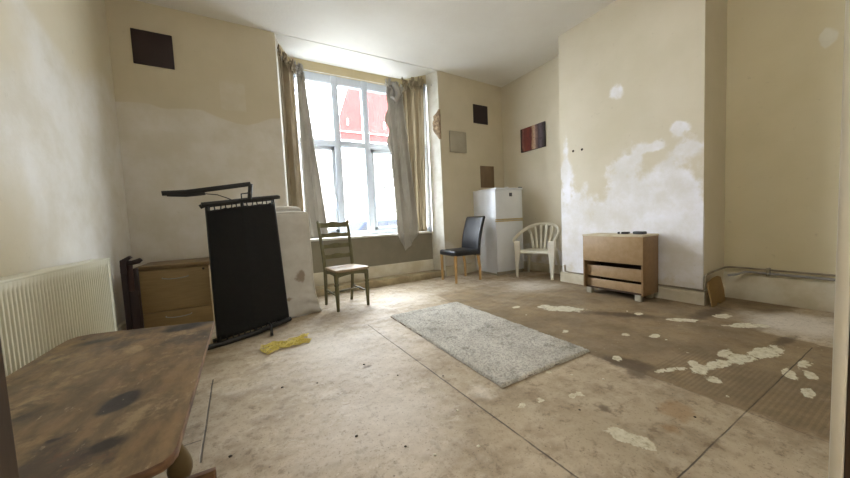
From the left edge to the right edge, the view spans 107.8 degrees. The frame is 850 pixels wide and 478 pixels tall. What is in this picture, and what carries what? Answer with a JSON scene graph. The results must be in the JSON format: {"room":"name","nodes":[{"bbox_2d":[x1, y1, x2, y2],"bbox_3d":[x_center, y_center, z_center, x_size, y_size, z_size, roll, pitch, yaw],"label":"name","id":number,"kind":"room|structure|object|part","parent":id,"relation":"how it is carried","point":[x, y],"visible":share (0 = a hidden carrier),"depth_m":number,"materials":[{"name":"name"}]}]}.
{"room":"living room","nodes":[
{"label":"living room","id":0,"kind":"room"},
{"bbox_2d":[0,0,131,325],"bbox_3d":[-2.026,-0.712,1.272,0.001,3.390,4.460,-5,4,-30],"label":"wall","id":1,"kind":"structure","parent":0,"point":[63,199],"depth_m":2.12,"materials":[{"name":"beige paint"}]},
{"bbox_2d":[0,258,116,376],"bbox_3d":[-2.047,0.571,1.628,0.129,0.790,1.927,-5,4,-30],"label":"radiator","id":2,"kind":"object","parent":1,"relation":"attached to","point":[41,310],"visible":0.7,"depth_m":1.68,"materials":[{"name":"metal"}]},
{"bbox_2d":[0,258,108,283],"bbox_3d":[-2.034,0.184,1.579,0.100,0.014,1.853,-5,4,-30],"label":"grille","id":3,"kind":"object","parent":2,"relation":"attached to","point":[24,277],"depth_m":1.71,"materials":[{"name":"metal"}]},
{"bbox_2d":[117,320,126,330],"bbox_3d":[-1.986,0.900,1.456,0.020,0.150,4.240,-5,4,-30],"label":"baseboard","id":4,"kind":"structure","parent":1,"relation":"attached to","point":[122,326],"depth_m":2.84,"materials":[{"name":"beige wood"}]},
{"bbox_2d":[105,0,503,275],"bbox_3d":[-0.920,-0.685,4.820,5.450,3.990,0.678,-5,4,-30],"label":"wall","id":5,"kind":"structure","parent":0,"point":[214,119],"depth_m":3.60,"materials":[{"name":"white paint"}]},
{"bbox_2d":[130,28,174,69],"bbox_3d":[-2.875,-2.006,3.276,0.337,0.350,0.017,-5,4,-30],"label":"wall panel","id":6,"kind":"object","parent":5,"relation":"attached to","point":[149,48],"visible":1,"depth_m":3.27,"materials":[{"name":"black"}]},
{"bbox_2d":[293,71,397,235],"bbox_3d":[-1.102,-1.273,4.943,1.820,2.465,0.097,-5,4,-30],"label":"window","id":7,"kind":"structure","parent":5,"relation":"in","point":[334,146],"depth_m":4.84,"materials":[{"name":"white wood"}]},
{"bbox_2d":[277,50,431,85],"bbox_3d":[-0.972,-2.468,4.662,2.352,0.070,0.400,-5,4,-30],"label":"curtain rod","id":8,"kind":"object","parent":5,"relation":"attached to","point":[277,50],"visible":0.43,"depth_m":4.75,"materials":[{"name":"white paint"}]},
{"bbox_2d":[277,44,303,210],"bbox_3d":[-1.774,-1.256,4.140,0.129,2.544,0.328,-1,4,26],"label":"curtain","id":9,"kind":"object","parent":8,"relation":"hanging from","point":[286,71],"visible":0.82,"depth_m":4.12,"materials":[{"name":"fabric"}]},
{"bbox_2d":[293,60,327,238],"bbox_3d":[-1.640,-1.237,4.389,0.346,2.463,0.193,-5,5,-38],"label":"curtain","id":10,"kind":"object","parent":8,"relation":"hanging from","point":[314,203],"visible":0.95,"depth_m":4.37,"materials":[{"name":"grey fabric"}]},
{"bbox_2d":[384,77,418,250],"bbox_3d":[-0.385,-1.180,5.007,0.479,2.745,0.187,-4,4,-25],"label":"curtain","id":11,"kind":"object","parent":8,"relation":"hanging from","point":[397,140],"visible":1,"depth_m":4.99,"materials":[{"name":"fabric"}]},
{"bbox_2d":[401,76,426,230],"bbox_3d":[-0.159,-1.404,5.165,0.398,2.560,0.120,-2,4,10],"label":"curtain","id":12,"kind":"object","parent":8,"relation":"hanging from","point":[413,101],"visible":0.7,"depth_m":5.17,"materials":[{"name":"fabric"}]},
{"bbox_2d":[311,231,431,241],"bbox_3d":[-0.929,-0.044,4.908,2.320,0.033,0.335,-5,4,-30],"label":"trim","id":13,"kind":"structure","parent":5,"relation":"attached to","point":[422,232],"depth_m":4.74,"materials":[{"name":"white paint"}]},
{"bbox_2d":[314,259,433,285],"bbox_3d":[-0.817,0.567,4.821,2.270,0.285,0.026,-5,4,-30],"label":"baseboard","id":14,"kind":"structure","parent":5,"relation":"attached to","point":[421,265],"depth_m":4.92,"materials":[{"name":"beige wood"}]},
{"bbox_2d":[315,270,444,296],"bbox_3d":[-0.743,0.668,4.715,2.400,0.110,0.260,-5,4,-30],"label":"trim","id":15,"kind":"structure","parent":5,"relation":"attached to","point":[416,276],"depth_m":4.71,"materials":[{"name":"beige wood"}]},
{"bbox_2d":[419,84,432,231],"bbox_3d":[-0.116,-1.342,5.302,0.400,2.465,0.076,-1,4,22],"label":"window","id":16,"kind":"structure","parent":5,"relation":"in","point":[427,161],"depth_m":5.22,"materials":[{"name":"white wood"}]},
{"bbox_2d":[449,131,466,152],"bbox_3d":[0.561,-1.644,5.256,0.345,0.350,0.017,-5,4,-30],"label":"wall panel","id":17,"kind":"object","parent":5,"relation":"attached to","point":[457,140],"visible":1,"depth_m":5.25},
{"bbox_2d":[445,262,477,276],"bbox_3d":[-0.711,0.632,4.614,5.382,0.170,0.080,-5,4,-30],"label":"baseboard","id":18,"kind":"structure","parent":5,"relation":"attached to","point":[470,267],"depth_m":5.37,"materials":[{"name":"beige wood"}]},
{"bbox_2d":[473,104,487,124],"bbox_3d":[0.988,-2.220,5.531,0.330,0.325,0.017,-5,4,-30],"label":"wall panel","id":19,"kind":"object","parent":5,"relation":"attached to","point":[480,113],"visible":1,"depth_m":5.52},
{"bbox_2d":[480,166,493,187],"bbox_3d":[1.136,-1.135,5.666,0.325,0.390,0.017,-5,4,-30],"label":"wall panel","id":20,"kind":"object","parent":5,"relation":"attached to","point":[486,172],"visible":1,"depth_m":5.66,"materials":[{"name":"brown wood"}]},
{"bbox_2d":[136,0,615,86],"bbox_3d":[0.102,-2.608,2.787,5.655,0.057,5.300,-5,4,-30],"label":"ceiling","id":21,"kind":"structure","parent":0,"point":[492,42],"depth_m":3.91,"materials":[{"name":"white paint"}]},
{"bbox_2d":[152,269,833,477],"bbox_3d":[0.362,0.780,2.821,5.555,0.001,4.690,-5,4,-30],"label":"floor","id":22,"kind":"structure","parent":0,"point":[773,362],"depth_m":1.68,"materials":[{"name":"beige concrete"}]},
{"bbox_2d":[6,321,216,477],"bbox_3d":[-1.185,0.730,1.170,0.698,0.449,1.411,-5,4,-30],"label":"table","id":23,"kind":"object","parent":22,"relation":"on","point":[115,404],"visible":0.98,"depth_m":0.98,"materials":[{"name":"brown wood"}]},
{"bbox_3d":[-0.899,0.732,1.126,0.077,0.424,0.077,-5,4,-30],"label":"leg","id":24,"kind":"part","parent":23,"relation":"part of","materials":[{"name":"brown wood"}]},
{"bbox_3d":[-1.048,0.916,0.996,0.632,0.088,0.022,-5,4,-30],"label":"foot rail","id":25,"kind":"part","parent":23,"relation":"part of","materials":[{"name":"brown wood"}]},
{"bbox_2d":[119,256,144,329],"bbox_3d":[-2.564,0.533,2.748,0.154,0.775,0.081,-5,4,-30],"label":"wooden frame","id":26,"kind":"object","parent":22,"relation":"on","point":[130,281],"visible":0.8,"depth_m":2.72,"materials":[{"name":"brown wood"}]},
{"bbox_3d":[-2.607,0.221,2.707,0.078,0.145,0.060,-5,4,-30],"label":"rail","id":27,"kind":"part","parent":26,"relation":"part of","materials":[{"name":"brown wood"}]},
{"bbox_3d":[-2.615,0.574,2.727,0.038,0.700,0.050,-5,4,-30],"label":"post","id":28,"kind":"part","parent":26,"relation":"part of","materials":[{"name":"brown wood"}]},
{"bbox_3d":[-2.555,0.199,2.722,0.118,0.059,0.042,-4,4,-25],"label":"arm","id":29,"kind":"part","parent":26,"relation":"part of","materials":[{"name":"brown wood"}]},
{"bbox_3d":[-2.580,0.691,2.750,0.095,0.460,0.032,-5,4,-30],"label":"panel","id":30,"kind":"part","parent":26,"relation":"part of","materials":[{"name":"brown wood"}]},
{"bbox_3d":[-2.560,0.588,2.776,0.030,0.660,0.040,-5,4,-30],"label":"post","id":31,"kind":"part","parent":26,"relation":"part of","materials":[{"name":"brown wood"}]},
{"bbox_2d":[135,257,214,327],"bbox_3d":[-2.530,0.561,3.226,0.574,0.655,0.547,-5,4,-30],"label":"base cabinet","id":32,"kind":"object","parent":22,"relation":"on","point":[173,292],"visible":0.77,"depth_m":3.02,"materials":[{"name":"brown wood"}]},
{"bbox_3d":[-2.422,0.484,3.025,0.540,0.400,0.022,-5,4,-30],"label":"drawer","id":33,"kind":"part","parent":32,"relation":"part of","materials":[{"name":"brown wood"}]},
{"bbox_3d":[-2.408,0.783,3.044,0.540,0.185,0.022,-5,4,-30],"label":"drawer","id":34,"kind":"part","parent":32,"relation":"part of","materials":[{"name":"brown wood"}]},
{"bbox_2d":[161,182,291,350],"bbox_3d":[-1.598,0.197,2.696,0.359,1.368,0.939,0,4,34],"label":"bed","id":35,"kind":"object","parent":22,"relation":"on","point":[248,281],"visible":1,"depth_m":2.71,"materials":[{"name":"black fabric"}]},
{"bbox_3d":[-1.621,-0.335,2.766,0.627,0.137,0.322,-5,4,-30],"label":"rail","id":36,"kind":"part","parent":35,"relation":"part of","materials":[{"name":"black metal"}]},
{"bbox_3d":[-1.668,-0.343,2.850,0.077,0.111,0.584,0,4,34],"label":"rail","id":37,"kind":"part","parent":35,"relation":"part of","materials":[{"name":"black metal"}]},
{"bbox_3d":[-1.609,0.832,2.913,0.030,0.064,0.666,0,5,39],"label":"rail","id":38,"kind":"part","parent":35,"relation":"part of","materials":[{"name":"black metal"}]},
{"bbox_3d":[-1.550,0.837,2.796,0.677,0.076,0.338,-5,4,-30],"label":"rail","id":39,"kind":"part","parent":35,"relation":"part of","materials":[{"name":"black metal"}]},
{"bbox_2d":[260,333,310,353],"bbox_3d":[-1.129,0.850,2.535,0.400,0.031,0.244,-5,4,-35],"label":"net bag","id":40,"kind":"object","parent":22,"relation":"on","point":[274,345],"visible":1,"depth_m":2.51,"materials":[{"name":"yellow plastic"}]},
{"bbox_2d":[274,206,321,322],"bbox_3d":[-1.492,0.242,3.305,0.627,1.185,0.278,-6,5,-40],"label":"mattress","id":41,"kind":"object","parent":22,"relation":"on","point":[293,223],"visible":0.48,"depth_m":3.33,"materials":[{"name":"grey fabric"}]},
{"bbox_2d":[316,220,369,311],"bbox_3d":[-0.964,0.281,3.668,0.424,1.018,0.533,-6,5,-39],"label":"chair","id":42,"kind":"object","parent":22,"relation":"on","point":[338,271],"visible":1,"depth_m":3.68,"materials":[{"name":"green paint"}]},
{"bbox_3d":[-1.217,0.291,3.701,0.057,1.018,0.139,-6,5,-39],"label":"post","id":43,"kind":"part","parent":42,"relation":"part of","materials":[{"name":"green paint"}]},
{"bbox_3d":[-0.966,0.594,3.413,0.052,0.420,0.052,-6,5,-39],"label":"leg","id":44,"kind":"part","parent":42,"relation":"part of","materials":[{"name":"green paint"}]},
{"bbox_3d":[-0.924,0.340,3.625,0.424,0.027,0.413,-6,5,-39],"label":"seat","id":45,"kind":"part","parent":42,"relation":"part of","materials":[{"name":"beige fabric"}]},
{"bbox_3d":[-0.942,0.265,3.921,0.057,1.018,0.139,-6,5,-39],"label":"post","id":46,"kind":"part","parent":42,"relation":"part of","materials":[{"name":"green paint"}]},
{"bbox_3d":[-0.679,0.566,3.644,0.052,0.420,0.052,-6,5,-39],"label":"leg","id":47,"kind":"part","parent":42,"relation":"part of","materials":[{"name":"green paint"}]},
{"bbox_2d":[440,216,484,283],"bbox_3d":[0.592,0.146,4.874,0.598,0.985,0.458,-5,4,-27],"label":"dining chair","id":48,"kind":"object","parent":22,"relation":"on","point":[473,227],"visible":1,"depth_m":4.82,"materials":[{"name":"black leather"}]},
{"bbox_3d":[0.275,0.445,4.946,0.041,0.410,0.041,-2,4,18],"label":"leg","id":49,"kind":"part","parent":48,"relation":"part of","materials":[{"name":"brown wood"}]},
{"bbox_3d":[0.460,0.459,4.591,0.041,0.410,0.041,-2,4,18],"label":"leg","id":50,"kind":"part","parent":48,"relation":"part of","materials":[{"name":"brown wood"}]},
{"bbox_3d":[0.538,0.201,4.848,0.470,0.085,0.450,-5,4,-27],"label":"seat","id":51,"kind":"part","parent":48,"relation":"part of","materials":[{"name":"black leather"}]},
{"bbox_3d":[0.650,0.413,5.139,0.059,0.414,0.059,-2,4,18],"label":"leg","id":52,"kind":"part","parent":48,"relation":"part of","materials":[{"name":"brown wood"}]},
{"bbox_3d":[0.769,-0.060,4.957,0.178,0.600,0.450,-5,4,-27],"label":"backrest","id":53,"kind":"part","parent":48,"relation":"part of","materials":[{"name":"black leather"}]},
{"bbox_3d":[0.835,0.427,4.785,0.059,0.414,0.059,-2,4,18],"label":"leg","id":54,"kind":"part","parent":48,"relation":"part of","materials":[{"name":"brown wood"}]},
{"bbox_2d":[391,302,589,387],"bbox_3d":[0.397,0.772,2.644,0.830,0.034,1.608,-5,4,-30],"label":"rug","id":55,"kind":"object","parent":22,"relation":"on","point":[505,352],"visible":1,"depth_m":2.34,"materials":[{"name":"grey carpet"}]},
{"bbox_2d":[473,187,523,275],"bbox_3d":[1.279,-0.147,5.389,0.588,1.442,0.612,-5,4,-28],"label":"refrigerator","id":56,"kind":"object","parent":22,"relation":"on","point":[501,208],"visible":0.97,"depth_m":5.13,"materials":[{"name":"white metal"}]},
{"bbox_3d":[1.316,0.544,5.425,0.560,0.055,0.520,-5,4,-28],"label":"kick plate","id":57,"kind":"part","parent":56,"relation":"part of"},
{"bbox_3d":[1.389,-0.575,5.116,0.580,0.469,0.051,-5,4,-28],"label":"door","id":58,"kind":"part","parent":56,"relation":"part of","materials":[{"name":"white metal"}]},
{"bbox_3d":[1.422,0.115,5.160,0.580,0.815,0.051,-5,4,-28],"label":"door","id":59,"kind":"part","parent":56,"relation":"part of","materials":[{"name":"white metal"}]},
{"bbox_2d":[513,222,560,279],"bbox_3d":[1.807,0.165,4.903,0.645,0.832,0.592,0,5,37],"label":"armchair","id":60,"kind":"object","parent":22,"relation":"on","point":[551,250],"visible":0.99,"depth_m":4.90,"materials":[{"name":"white plastic"}]},
{"bbox_3d":[1.471,0.313,4.882,0.102,0.570,0.109,0,5,37],"label":"leg","id":61,"kind":"part","parent":60,"relation":"part of","materials":[{"name":"white plastic"}]},
{"bbox_3d":[1.753,0.364,5.205,0.067,0.402,0.128,-2,4,18],"label":"leg","id":62,"kind":"part","parent":60,"relation":"part of","materials":[{"name":"white plastic"}]},
{"bbox_3d":[1.784,0.182,4.873,0.497,0.037,0.437,0,5,37],"label":"seat","id":63,"kind":"part","parent":60,"relation":"part of","materials":[{"name":"white plastic"}]},
{"bbox_3d":[1.874,0.313,4.574,0.102,0.570,0.109,0,5,37],"label":"leg","id":64,"kind":"part","parent":60,"relation":"part of","materials":[{"name":"white plastic"}]},
{"bbox_3d":[2.112,0.365,4.930,0.128,0.402,0.067,-5,4,-33],"label":"leg","id":65,"kind":"part","parent":60,"relation":"part of","materials":[{"name":"white plastic"}]},
{"bbox_2d":[582,233,658,301],"bbox_3d":[2.224,0.293,3.561,0.323,0.703,0.668,-5,4,-30],"label":"dresser","id":66,"kind":"object","parent":22,"relation":"on","point":[624,263],"visible":1,"depth_m":3.42,"materials":[{"name":"brown wood"}]},
{"bbox_3d":[2.064,0.260,3.838,0.315,0.620,0.018,-5,4,-30],"label":"panel","id":67,"kind":"part","parent":66,"relation":"part of","materials":[{"name":"brown wood"}]},
{"bbox_3d":[2.085,0.118,3.475,0.018,0.292,0.656,-5,4,-30],"label":"drawer","id":68,"kind":"part","parent":66,"relation":"part of","materials":[{"name":"brown wood"}]},
{"bbox_3d":[2.248,0.521,3.583,0.245,0.107,0.620,-5,4,-30],"label":"drawer","id":69,"kind":"part","parent":66,"relation":"part of","materials":[{"name":"brown wood"}]},
{"bbox_3d":[2.241,0.373,3.574,0.245,0.130,0.620,-5,4,-30],"label":"drawer","id":70,"kind":"part","parent":66,"relation":"part of","materials":[{"name":"brown wood"}]},
{"bbox_2d":[633,231,646,233],"bbox_3d":[2.341,-0.069,3.379,0.070,0.031,0.110,-4,4,-24],"label":"gadget","id":71,"kind":"object","parent":66,"relation":"on","point":[634,232],"visible":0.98,"depth_m":3.35,"materials":[{"name":"plastic"}]},
{"bbox_3d":[2.382,0.280,3.281,0.315,0.620,0.018,-5,4,-30],"label":"panel","id":72,"kind":"part","parent":66,"relation":"part of","materials":[{"name":"brown wood"}]},
{"bbox_2d":[707,276,724,306],"bbox_3d":[2.878,0.511,3.062,0.355,0.271,0.044,-5,4,-30],"label":"leaning board","id":73,"kind":"object","parent":22,"relation":"on","point":[715,287],"visible":1,"depth_m":3.05,"materials":[{"name":"brown wood"}]},
{"bbox_2d":[501,56,561,265],"bbox_3d":[1.890,-1.143,5.237,0.001,3.390,1.590,-5,4,-30],"label":"wall","id":74,"kind":"structure","parent":0,"point":[531,99],"depth_m":5.24,"materials":[{"name":"beige paint"}]},
{"bbox_2d":[520,121,545,152],"bbox_3d":[1.821,-1.712,5.240,0.031,0.400,0.510,-5,4,-30],"label":"picture","id":75,"kind":"object","parent":74,"relation":"attached to","point":[533,137],"visible":1,"depth_m":5.20},
{"bbox_2d":[523,261,562,273],"bbox_3d":[1.962,0.480,5.325,0.020,0.135,1.570,-5,4,-30],"label":"baseboard","id":76,"kind":"structure","parent":74,"relation":"attached to","point":[543,267],"depth_m":5.28,"materials":[{"name":"beige wood"}]},
{"bbox_2d":[558,0,727,289],"bbox_3d":[2.515,-1.081,3.776,0.564,3.390,1.570,-5,4,-30],"label":"wall","id":77,"kind":"structure","parent":0,"point":[642,83],"depth_m":3.34,"materials":[{"name":"beige paint"}]},
{"bbox_2d":[560,272,704,305],"bbox_3d":[2.344,0.561,3.737,0.022,0.135,1.610,-5,4,-30],"label":"baseboard","id":78,"kind":"structure","parent":77,"relation":"attached to","point":[664,292],"depth_m":3.26,"materials":[{"name":"beige wood"}]},
{"bbox_2d":[564,265,835,290],"bbox_3d":[2.818,0.395,3.254,2.787,0.208,0.503,1,5,43],"label":"pipes","id":79,"kind":"object","parent":77,"relation":"attached to","point":[768,270],"visible":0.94,"depth_m":3.01,"materials":[{"name":"grey metal"}]},
{"bbox_2d":[703,285,725,304],"bbox_3d":[2.970,0.567,3.177,0.510,0.135,0.022,-5,4,-30],"label":"baseboard","id":80,"kind":"structure","parent":77,"relation":"attached to","point":[707,300],"depth_m":3.07,"materials":[{"name":"beige wood"}]},
{"bbox_2d":[724,0,845,280],"bbox_3d":[3.468,-1.054,2.622,0.001,3.390,1.380,-5,4,-30],"label":"wall","id":81,"kind":"structure","parent":0,"point":[784,83],"depth_m":2.88,"materials":[{"name":"beige paint"}]},
{"bbox_2d":[723,271,834,312],"bbox_3d":[3.494,0.500,2.778,0.024,0.270,1.230,-5,4,-30],"label":"baseboard","id":82,"kind":"structure","parent":81,"relation":"attached to","point":[812,294],"depth_m":2.94,"materials":[{"name":"beige wood"}]},
{"bbox_3d":[1.406,-0.840,0.747,5.655,3.390,0.135,-5,4,-30],"label":"wall","id":83,"kind":"structure","parent":0,"visible":0},
{"bbox_2d":[0,339,18,477],"bbox_3d":[-0.453,-0.032,0.051,0.050,2.020,0.592,-3,4,-12],"label":"door","id":84,"kind":"structure","parent":83,"relation":"in","point":[8,459],"depth_m":0.35,"materials":[{"name":"brown wood"}]},
{"bbox_2d":[828,0,849,477],"bbox_3d":[0.399,-0.127,0.285,0.090,2.120,0.008,-5,4,-30],"label":"trim","id":85,"kind":"structure","parent":83,"relation":"attached to","point":[842,280],"depth_m":0.27,"materials":[{"name":"paint"}]},
{"bbox_2d":[844,333,849,477],"bbox_3d":[0.419,-0.093,0.206,0.037,2.060,0.149,-5,4,-30],"label":"trim","id":86,"kind":"structure","parent":83,"relation":"attached to","point":[847,435],"depth_m":0.28,"materials":[{"name":"brown wood"}]},
{"label":"outside","id":87,"kind":"structure","parent":0,"visible":0},
{"bbox_3d":[-7.358,-0.184,33.233,100.000,0.250,55.000,-5,4,-30],"label":"ground","id":88,"kind":"structure","parent":87,"visible":0},
{"bbox_2d":[295,87,303,202],"bbox_3d":[-10.222,-3.585,15.349,7.100,9.030,8.700,-5,4,-30],"label":"house","id":89,"kind":"structure","parent":88,"relation":"on","point":[295,87],"depth_m":13.40,"materials":[{"name":"stone"}]},
{"bbox_2d":[311,88,427,228],"bbox_3d":[-3.925,-3.317,17.801,6.200,7.600,8.700,-5,4,-30],"label":"house","id":90,"kind":"structure","parent":88,"relation":"on","point":[350,113],"depth_m":13.72,"materials":[{"name":"stone"}]},
{"bbox_3d":[-3.194,-2.989,13.616,0.700,1.200,0.030,-5,4,-30],"label":"pane","id":91,"kind":"part","parent":90,"relation":"part of","materials":[{"name":"glass"}]},
{"bbox_3d":[-3.151,-1.141,13.707,0.800,0.900,0.030,-5,4,-30],"label":"pane","id":92,"kind":"part","parent":90,"relation":"part of","materials":[{"name":"glass"}]},
{"bbox_3d":[-2.393,-4.915,13.906,3.050,1.670,0.220,-5,4,-30],"label":"gable trim","id":93,"kind":"part","parent":90,"relation":"part of","materials":[{"name":"white paint"}]},
{"bbox_3d":[-1.585,-3.022,14.534,0.700,1.200,0.030,-5,4,-30],"label":"pane","id":94,"kind":"part","parent":90,"relation":"part of","materials":[{"name":"glass"}]},
{"bbox_3d":[-1.416,-1.284,14.692,0.900,0.900,0.030,-5,4,-30],"label":"pane","id":95,"kind":"part","parent":90,"relation":"part of","materials":[{"name":"glass"}]},
{"bbox_2d":[346,219,396,231],"bbox_3d":[-1.490,0.128,9.983,4.130,1.480,1.640,-5,4,-30],"label":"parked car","id":96,"kind":"object","parent":88,"relation":"on","point":[363,225],"visible":0.02,"depth_m":9.30,"materials":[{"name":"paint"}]}
]}

